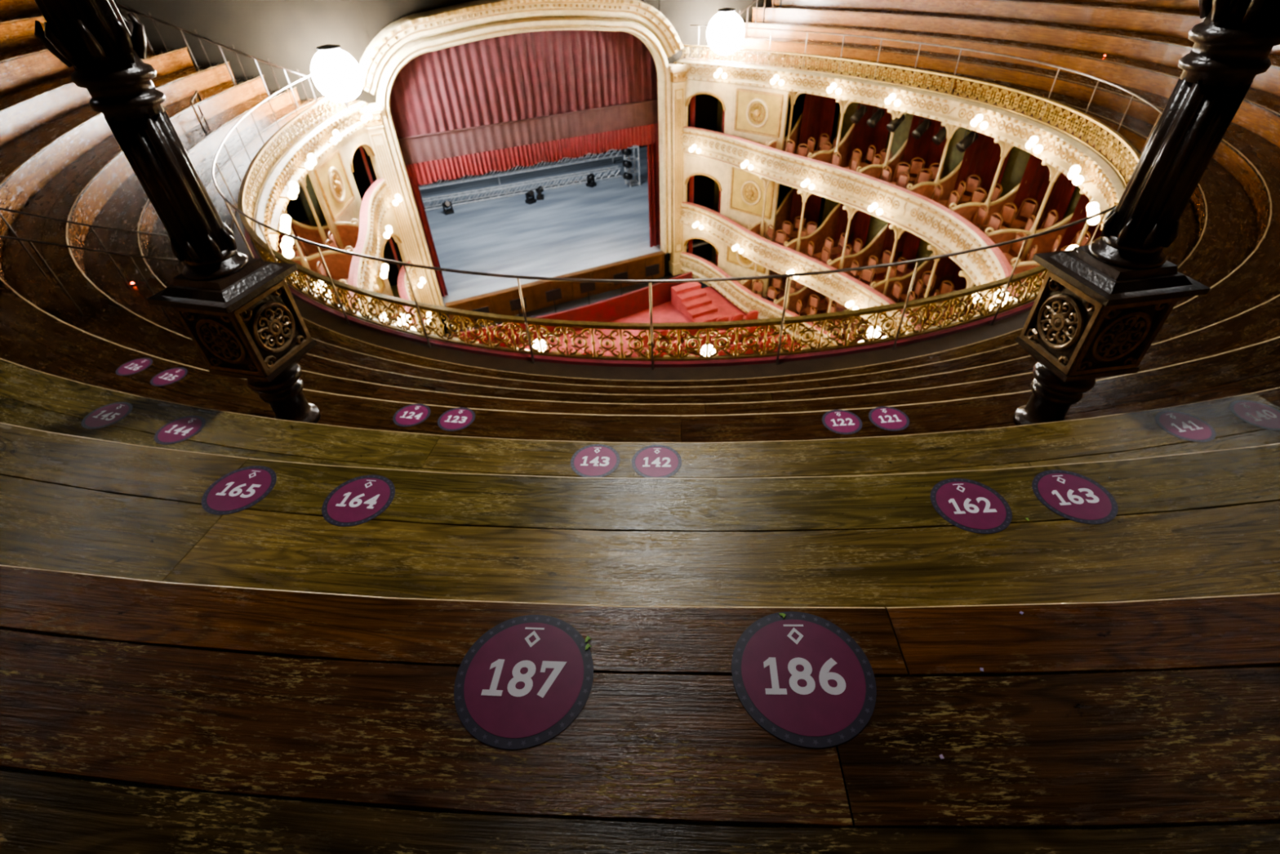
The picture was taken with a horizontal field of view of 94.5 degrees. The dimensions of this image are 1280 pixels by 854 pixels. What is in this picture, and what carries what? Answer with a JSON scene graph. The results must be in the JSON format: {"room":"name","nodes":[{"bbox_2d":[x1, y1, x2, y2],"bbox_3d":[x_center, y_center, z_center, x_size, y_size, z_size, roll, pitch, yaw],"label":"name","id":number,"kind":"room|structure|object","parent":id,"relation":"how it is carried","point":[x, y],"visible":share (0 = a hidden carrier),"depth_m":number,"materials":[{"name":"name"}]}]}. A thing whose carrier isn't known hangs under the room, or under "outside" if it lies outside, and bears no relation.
{"room":"theater balcony","nodes":[
{"label":"theater balcony","id":0,"kind":"room"},
{"bbox_2d":[297,125,424,316],"bbox_3d":[-8.774,-4.912,18.444,1.833,7.290,4.401,-3,40,0],"label":"wall","id":1,"kind":"structure","parent":0,"point":[331,188],"depth_m":16.70,"materials":[{"name":"beige paint"}]},
{"bbox_2d":[113,0,839,334],"bbox_3d":[-3.482,-11.016,19.390,41.240,15.500,0.200,-19,43,-18],"label":"wall","id":2,"kind":"structure","parent":0,"point":[287,33],"depth_m":16.25,"materials":[{"name":"beige paint"}]},
{"bbox_2d":[357,0,688,335],"bbox_3d":[-3.266,-8.971,20.785,11.060,10.060,0.710,-19,43,-18],"label":"arch","id":3,"kind":"object","parent":2,"relation":"attached to","point":[407,37],"visible":0.95,"depth_m":18.54,"materials":[{"name":"beige paint"}]},
{"bbox_2d":[418,146,805,306],"bbox_3d":[-6.314,-10.010,28.555,24.000,0.100,14.600,-19,43,-18],"label":"stage","id":4,"kind":"structure","parent":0,"point":[575,228],"depth_m":27.48,"materials":[{"name":"grey wood"}]},
{"bbox_2d":[441,200,453,215],"bbox_3d":[-9.474,-10.835,29.164,0.440,0.627,0.425,-23,44,-22],"label":"spotlight","id":5,"kind":"object","parent":4,"relation":"on","point":[446,204],"visible":1,"depth_m":29.14,"materials":[{"name":"black metal"}]},
{"bbox_2d":[357,1,647,186],"bbox_3d":[-6.617,-14.743,24.755,24.000,12.050,14.400,-19,43,-18],"label":"drapes","id":6,"kind":"object","parent":4,"relation":"on","point":[617,150],"visible":0.02,"depth_m":34.71,"materials":[{"name":"fabric"}]},
{"bbox_2d":[368,30,660,297],"bbox_3d":[-3.544,-9.460,21.105,9.800,8.380,0.365,-19,43,-18],"label":"stage curtain","id":7,"kind":"object","parent":4,"relation":"on","point":[501,103],"visible":0.86,"depth_m":19.80,"materials":[{"name":"fabric"}]},
{"bbox_2d":[418,149,622,211],"bbox_3d":[-6.979,-13.180,31.555,13.746,0.945,2.604,-17,42,-17],"label":"lighting truss","id":8,"kind":"object","parent":4,"relation":"on","point":[544,180],"visible":0.55,"depth_m":31.53,"materials":[{"name":"metal"}]},
{"bbox_2d":[524,190,536,204],"bbox_3d":[-5.522,-11.617,29.854,0.425,0.627,0.440,28,49,32],"label":"spotlight","id":9,"kind":"object","parent":4,"relation":"on","point":[530,193],"visible":1,"depth_m":29.81,"materials":[{"name":"black metal"}]},
{"bbox_2d":[535,186,544,199],"bbox_3d":[-5.106,-11.986,30.267,0.425,0.627,0.440,-5,40,-2],"label":"spotlight","id":10,"kind":"object","parent":4,"relation":"on","point":[539,190],"visible":1,"depth_m":30.14,"materials":[{"name":"black metal"}]},
{"bbox_2d":[444,250,665,331],"bbox_3d":[-3.052,-4.976,24.112,9.100,2.455,0.300,-19,43,-18],"label":"stage front","id":11,"kind":"object","parent":4,"relation":"attached to","point":[497,302],"visible":0.48,"depth_m":23.58,"materials":[{"name":"orange wood"}]},
{"bbox_2d":[586,173,596,187],"bbox_3d":[-2.594,-13.148,31.498,0.440,0.627,0.425,27,48,30],"label":"spotlight","id":12,"kind":"object","parent":4,"relation":"on","point":[590,183],"visible":1,"depth_m":31.44,"materials":[{"name":"black metal"}]},
{"bbox_2d":[622,145,640,187],"bbox_3d":[-0.533,-13.664,30.732,0.996,2.240,0.862,-19,43,-18],"label":"tower","id":13,"kind":"object","parent":4,"relation":"on","point":[627,162],"visible":0.8,"depth_m":30.70,"materials":[{"name":"metal"}]},
{"bbox_2d":[0,0,1279,853],"bbox_3d":[1.920,-5.492,8.551,32.148,4.540,25.692,-19,43,-18],"label":"gallery bench rows","id":14,"kind":"object","parent":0,"point":[269,676],"visible":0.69,"depth_m":1.70,"materials":[{"name":"brown wood"}]},
{"bbox_2d":[0,207,184,288],"bbox_3d":[-6.501,-1.919,6.094,0.017,2.209,2.568,31,50,33],"label":"handrail","id":15,"kind":"object","parent":14,"relation":"on","point":[3,209],"visible":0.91,"depth_m":6.41,"materials":[{"name":"metal"}]},
{"bbox_2d":[0,235,185,323],"bbox_3d":[-5.406,-1.357,5.360,0.017,2.209,2.568,24,47,28],"label":"handrail","id":16,"kind":"object","parent":14,"relation":"on","point":[28,241],"visible":0.7,"depth_m":5.55,"materials":[{"name":"metal"}]},
{"bbox_2d":[80,401,133,429],"bbox_3d":[-2.809,-0.063,3.122,0.227,0.002,0.227,10,42,15],"label":"sticker","id":17,"kind":"object","parent":14,"relation":"on","point":[108,415],"visible":1,"depth_m":3.12,"materials":[{"name":"plastic"}]},
{"bbox_2d":[115,357,152,375],"bbox_3d":[-3.615,-0.433,4.232,0.227,0.002,0.227,14,43,19],"label":"sticker","id":18,"kind":"object","parent":14,"relation":"on","point":[135,366],"visible":1,"depth_m":4.23,"materials":[{"name":"plastic"}]},
{"bbox_2d":[150,367,187,386],"bbox_3d":[-3.272,-0.351,4.114,0.227,0.002,0.227,13,42,18],"label":"sticker","id":19,"kind":"object","parent":14,"relation":"on","point":[168,376],"visible":1,"depth_m":4.11,"materials":[{"name":"plastic"}]},
{"bbox_2d":[34,0,320,423],"bbox_3d":[-2.235,-2.276,1.795,0.520,5.850,0.520,8,41,13],"label":"column","id":20,"kind":"structure","parent":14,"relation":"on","point":[105,51],"depth_m":2.70,"materials":[{"name":"metal"}]},
{"bbox_2d":[172,279,312,376],"bbox_3d":[-2.147,-0.562,3.235,0.402,0.384,0.402,8,41,13],"label":"panels","id":21,"kind":"object","parent":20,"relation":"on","point":[274,326],"visible":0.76,"depth_m":3.14,"materials":[{"name":"brown metal"}]},
{"bbox_2d":[154,415,205,444],"bbox_3d":[-2.333,0.013,3.002,0.227,0.002,0.227,8,41,13],"label":"sticker","id":22,"kind":"object","parent":14,"relation":"on","point":[180,429],"visible":1,"depth_m":3.00,"materials":[{"name":"plastic"}]},
{"bbox_2d":[190,90,205,127],"bbox_3d":[-10.070,-7.081,13.721,0.043,1.060,1.450,-19,43,-18],"label":"rail","id":23,"kind":"object","parent":14,"relation":"on","point":[196,92],"depth_m":13.26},
{"bbox_2d":[114,2,331,112],"bbox_3d":[-11.000,-9.417,14.682,5.146,3.492,0.050,-19,43,-18],"label":"railing","id":24,"kind":"object","parent":14,"relation":"on","point":[133,11],"depth_m":14.93,"materials":[{"name":"grey metal"}]},
{"bbox_2d":[201,465,276,515],"bbox_3d":[-1.343,0.208,1.986,0.227,0.002,0.227,4,41,9],"label":"sticker","id":25,"kind":"object","parent":14,"relation":"on","point":[238,490],"visible":1,"depth_m":1.98,"materials":[{"name":"plastic"}]},
{"bbox_2d":[311,44,362,111],"bbox_3d":[-8.120,-9.368,15.945,1.240,1.570,1.240,-19,43,-18],"label":"lamp","id":26,"kind":"object","parent":14,"relation":"on","point":[338,76],"visible":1,"depth_m":15.49,"materials":[{"name":"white glass"}]},
{"bbox_2d":[321,475,395,526],"bbox_3d":[-0.915,0.236,1.927,0.227,0.002,0.227,3,40,7],"label":"sticker","id":27,"kind":"object","parent":14,"relation":"on","point":[357,500],"visible":1,"depth_m":1.92,"materials":[{"name":"plastic"}]},
{"bbox_2d":[392,403,431,426],"bbox_3d":[-1.416,-0.075,3.674,0.227,0.002,0.227,6,41,10],"label":"sticker","id":28,"kind":"object","parent":14,"relation":"on","point":[411,415],"visible":1,"depth_m":3.67,"materials":[{"name":"plastic"}]},
{"bbox_2d":[437,407,475,431],"bbox_3d":[-1.124,-0.050,3.626,0.227,0.002,0.227,5,41,9],"label":"sticker","id":29,"kind":"object","parent":14,"relation":"on","point":[459,418],"visible":1,"depth_m":3.62,"materials":[{"name":"plastic"}]},
{"bbox_2d":[453,614,593,749],"bbox_3d":[-0.189,0.408,0.971,0.227,0.002,0.227,1,40,4],"label":"sticker","id":30,"kind":"object","parent":14,"relation":"on","point":[525,680],"visible":1,"depth_m":0.96,"materials":[{"name":"plastic"}]},
{"bbox_2d":[585,643,591,649],"bbox_3d":[-0.089,0.373,1.004,0.010,0.001,0.012,30,50,33],"label":"scrap","id":31,"kind":"object","parent":30,"relation":"on","point":[588,645],"visible":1,"depth_m":1.00,"materials":[{"name":"green plant"}]},
{"bbox_2d":[584,635,591,642],"bbox_3d":[-0.091,0.364,1.014,0.010,0.001,0.012,29,50,33],"label":"scrap","id":32,"kind":"object","parent":14,"relation":"on","point":[587,637],"visible":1,"depth_m":1.01,"materials":[{"name":"green plant"}]},
{"bbox_2d":[570,444,620,477],"bbox_3d":[-0.204,0.154,2.705,0.227,0.002,0.227,1,40,5],"label":"sticker","id":33,"kind":"object","parent":14,"relation":"on","point":[593,460],"visible":1,"depth_m":2.70,"materials":[{"name":"plastic"}]},
{"bbox_2d":[631,444,681,477],"bbox_3d":[0.076,0.156,2.685,0.227,0.002,0.227,0,40,4],"label":"sticker","id":34,"kind":"object","parent":14,"relation":"on","point":[653,460],"visible":0.97,"depth_m":2.68,"materials":[{"name":"plastic"}]},
{"bbox_2d":[237,44,1141,360],"bbox_3d":[0.392,-6.415,12.754,16.070,0.430,17.433,-19,43,-18],"label":"balustrade","id":35,"kind":"object","parent":14,"relation":"on","point":[247,200],"depth_m":6.69,"materials":[{"name":"gold metal"}]},
{"bbox_2d":[211,24,1162,369],"bbox_3d":[0.448,-6.535,12.475,16.312,1.026,17.376,-19,43,-18],"label":"handrail","id":36,"kind":"object","parent":35,"relation":"on","point":[635,281],"depth_m":6.24,"materials":[{"name":"metal"}]},
{"bbox_2d":[710,0,782,60],"bbox_3d":[4.675,-14.781,20.115,5.146,3.492,0.050,-19,43,-18],"label":"railing","id":37,"kind":"object","parent":14,"relation":"on","point":[747,8],"depth_m":20.19,"materials":[{"name":"grey metal"}]},
{"bbox_2d":[731,611,876,747],"bbox_3d":[0.262,0.398,0.956,0.227,0.002,0.227,-1,40,3],"label":"sticker","id":38,"kind":"object","parent":14,"relation":"on","point":[801,677],"visible":1,"depth_m":0.95,"materials":[{"name":"plastic"}]},
{"bbox_2d":[778,613,786,617],"bbox_3d":[0.248,0.329,1.036,0.012,0.001,0.010,27,48,31],"label":"scrap","id":39,"kind":"object","parent":38,"relation":"on","point":[783,615],"visible":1,"depth_m":1.03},
{"bbox_2d":[822,409,862,434],"bbox_3d":[1.182,-0.031,3.463,0.227,0.002,0.227,-4,40,-1],"label":"sticker","id":40,"kind":"object","parent":14,"relation":"on","point":[838,421],"visible":1,"depth_m":3.46,"materials":[{"name":"plastic"}]},
{"bbox_2d":[850,103,867,124],"bbox_3d":[6.541,-9.376,17.639,0.522,0.620,0.330,-26,45,-25],"label":"spotlight","id":41,"kind":"object","parent":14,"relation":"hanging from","point":[859,114],"visible":0.94,"depth_m":17.58,"materials":[{"name":"black metal"}]},
{"bbox_2d":[866,106,884,128],"bbox_3d":[6.886,-9.066,17.249,0.522,0.620,0.330,-25,45,-24],"label":"spotlight","id":42,"kind":"object","parent":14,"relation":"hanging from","point":[874,119],"visible":0.93,"depth_m":17.20,"materials":[{"name":"black metal"}]},
{"bbox_2d":[868,406,909,431],"bbox_3d":[1.459,-0.051,3.470,0.227,0.002,0.227,-5,40,-2],"label":"sticker","id":43,"kind":"object","parent":14,"relation":"on","point":[887,418],"visible":1,"depth_m":3.47,"materials":[{"name":"plastic"}]},
{"bbox_2d":[886,114,904,133],"bbox_3d":[7.266,-8.696,16.785,0.522,0.620,0.330,-23,44,-22],"label":"spotlight","id":44,"kind":"object","parent":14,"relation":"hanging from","point":[894,124],"visible":0.78,"depth_m":16.73,"materials":[{"name":"black metal"}]},
{"bbox_2d":[911,117,931,139],"bbox_3d":[7.718,-8.208,16.177,0.522,0.620,0.330,-21,43,-20],"label":"spotlight","id":45,"kind":"object","parent":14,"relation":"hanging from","point":[926,124],"visible":0.93,"depth_m":16.13,"materials":[{"name":"black metal"}]},
{"bbox_2d":[932,124,946,145],"bbox_3d":[8.042,-7.819,15.695,0.522,0.620,0.330,-19,43,-19],"label":"spotlight","id":46,"kind":"object","parent":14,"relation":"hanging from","point":[940,135],"visible":0.56,"depth_m":15.66,"materials":[{"name":"black metal"}]},
{"bbox_2d":[930,478,1012,533],"bbox_3d":[1.010,0.237,1.809,0.227,0.002,0.227,-3,40,0],"label":"sticker","id":47,"kind":"object","parent":14,"relation":"on","point":[967,504],"visible":1,"depth_m":1.80,"materials":[{"name":"plastic"}]},
{"bbox_2d":[1031,470,1118,524],"bbox_3d":[1.335,0.211,1.820,0.227,0.002,0.227,-4,40,-1],"label":"sticker","id":48,"kind":"object","parent":14,"relation":"on","point":[1077,497],"visible":1,"depth_m":1.82,"materials":[{"name":"plastic"}]},
{"bbox_2d":[1013,0,1279,425],"bbox_3d":[2.163,-2.255,1.502,0.520,5.850,0.520,-7,40,-5],"label":"column","id":49,"kind":"structure","parent":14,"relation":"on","point":[1233,43],"depth_m":2.51,"materials":[{"name":"metal"}]},
{"bbox_2d":[1019,270,1178,376],"bbox_3d":[2.251,-0.541,2.942,0.402,0.384,0.402,-7,40,-5],"label":"panels","id":50,"kind":"object","parent":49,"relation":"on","point":[1059,322],"visible":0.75,"depth_m":2.85,"materials":[{"name":"brown metal"}]},
{"bbox_2d":[1155,410,1216,442],"bbox_3d":[2.513,-0.005,2.730,0.227,0.002,0.227,-8,40,-6],"label":"sticker","id":51,"kind":"object","parent":14,"relation":"on","point":[1183,425],"visible":1,"depth_m":2.73,"materials":[{"name":"plastic"}]},
{"bbox_2d":[1229,400,1279,431],"bbox_3d":[2.900,-0.057,2.767,0.227,0.002,0.227,-9,40,-7],"label":"sticker","id":52,"kind":"object","parent":14,"relation":"on","point":[1260,415],"visible":1,"depth_m":2.77,"materials":[{"name":"plastic"}]},
{"bbox_2d":[505,286,812,356],"bbox_3d":[1.248,0.514,17.126,15.000,0.100,16.000,-19,43,-18],"label":"floor","id":53,"kind":"structure","parent":0,"point":[667,312],"depth_m":22.42,"materials":[{"name":"carpet"}]},
{"bbox_2d":[447,263,674,337],"bbox_3d":[-2.635,-4.952,22.933,9.600,1.120,1.600,-19,43,-18],"label":"music stands","id":54,"kind":"object","parent":53,"relation":"on","point":[586,286],"visible":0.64,"depth_m":23.38,"materials":[{"name":"black metal"}]},
{"bbox_2d":[452,271,692,346],"bbox_3d":[-2.130,-4.225,22.193,9.600,0.900,0.600,-19,43,-18],"label":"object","id":55,"kind":"object","parent":53,"relation":"on","point":[626,304],"visible":0.55,"depth_m":22.14,"materials":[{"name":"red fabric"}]},
{"bbox_2d":[422,252,886,347],"bbox_3d":[1.175,-0.345,16.495,20.696,2.151,19.747,-19,43,-18],"label":"stalls box tier","id":56,"kind":"object","parent":53,"relation":"on","point":[802,300],"visible":0.09,"depth_m":22.17,"materials":[{"name":"beige paint"}]},
{"bbox_2d":[372,176,987,334],"bbox_3d":[1.072,-2.209,14.939,20.748,2.771,19.819,-19,43,-18],"label":"tier","id":57,"kind":"object","parent":56,"relation":"on","point":[846,237],"visible":0.18,"depth_m":19.81,"materials":[{"name":"beige paint"}]},
{"bbox_2d":[269,68,1103,355],"bbox_3d":[0.554,-3.991,14.587,15.772,5.439,16.840,-19,43,-18],"label":"wall lamps","id":58,"kind":"object","parent":57,"relation":"attached to","point":[1092,208],"visible":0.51,"depth_m":13.49,"materials":[{"name":"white glass"}]},
{"bbox_2d":[277,90,1102,317],"bbox_3d":[0.975,-4.214,13.247,20.713,2.541,19.766,-19,43,-18],"label":"tier","id":59,"kind":"object","parent":57,"relation":"on","point":[995,191],"visible":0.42,"depth_m":16.26,"materials":[{"name":"beige paint"}]},
{"bbox_2d":[581,310,804,356],"bbox_3d":[0.829,-0.405,17.428,10.650,0.950,8.243,-19,43,-18],"label":"seats","id":60,"kind":"object","parent":53,"relation":"on","point":[752,315],"depth_m":20.20,"materials":[{"name":"red fabric"}]},
{"bbox_2d":[671,281,722,322],"bbox_3d":[2.178,-4.756,22.719,1.100,0.700,2.100,-19,43,-18],"label":"carpeted steps","id":61,"kind":"structure","parent":53,"relation":"on","point":[690,299],"depth_m":22.69,"materials":[{"name":"carpet"}]},
{"bbox_2d":[706,7,744,60],"bbox_3d":[2.877,-13.161,19.947,1.240,1.570,1.240,-19,43,-18],"label":"lamp","id":62,"kind":"object","parent":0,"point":[718,34],"visible":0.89,"depth_m":19.46,"materials":[{"name":"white glass"}]},
{"bbox_2d":[683,79,789,297],"bbox_3d":[3.687,-9.176,22.762,4.401,7.290,1.833,27,48,31],"label":"wall","id":63,"kind":"structure","parent":0,"point":[757,114],"depth_m":21.52,"materials":[{"name":"beige paint"}]},
{"bbox_2d":[53,57,1279,380],"bbox_3d":[1.233,-4.972,11.754,23.800,0.600,21.395,-19,43,-18],"label":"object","id":64,"kind":"structure","parent":63,"relation":"attached to","point":[1064,152],"depth_m":9.71,"materials":[{"name":"beige paint"}]},
{"bbox_2d":[955,129,977,152],"bbox_3d":[8.378,-7.350,15.116,0.522,0.620,0.330,-16,42,-15],"label":"spotlight","id":65,"kind":"object","parent":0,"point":[969,140],"visible":0.93,"depth_m":15.06,"materials":[{"name":"black metal"}]}
]}

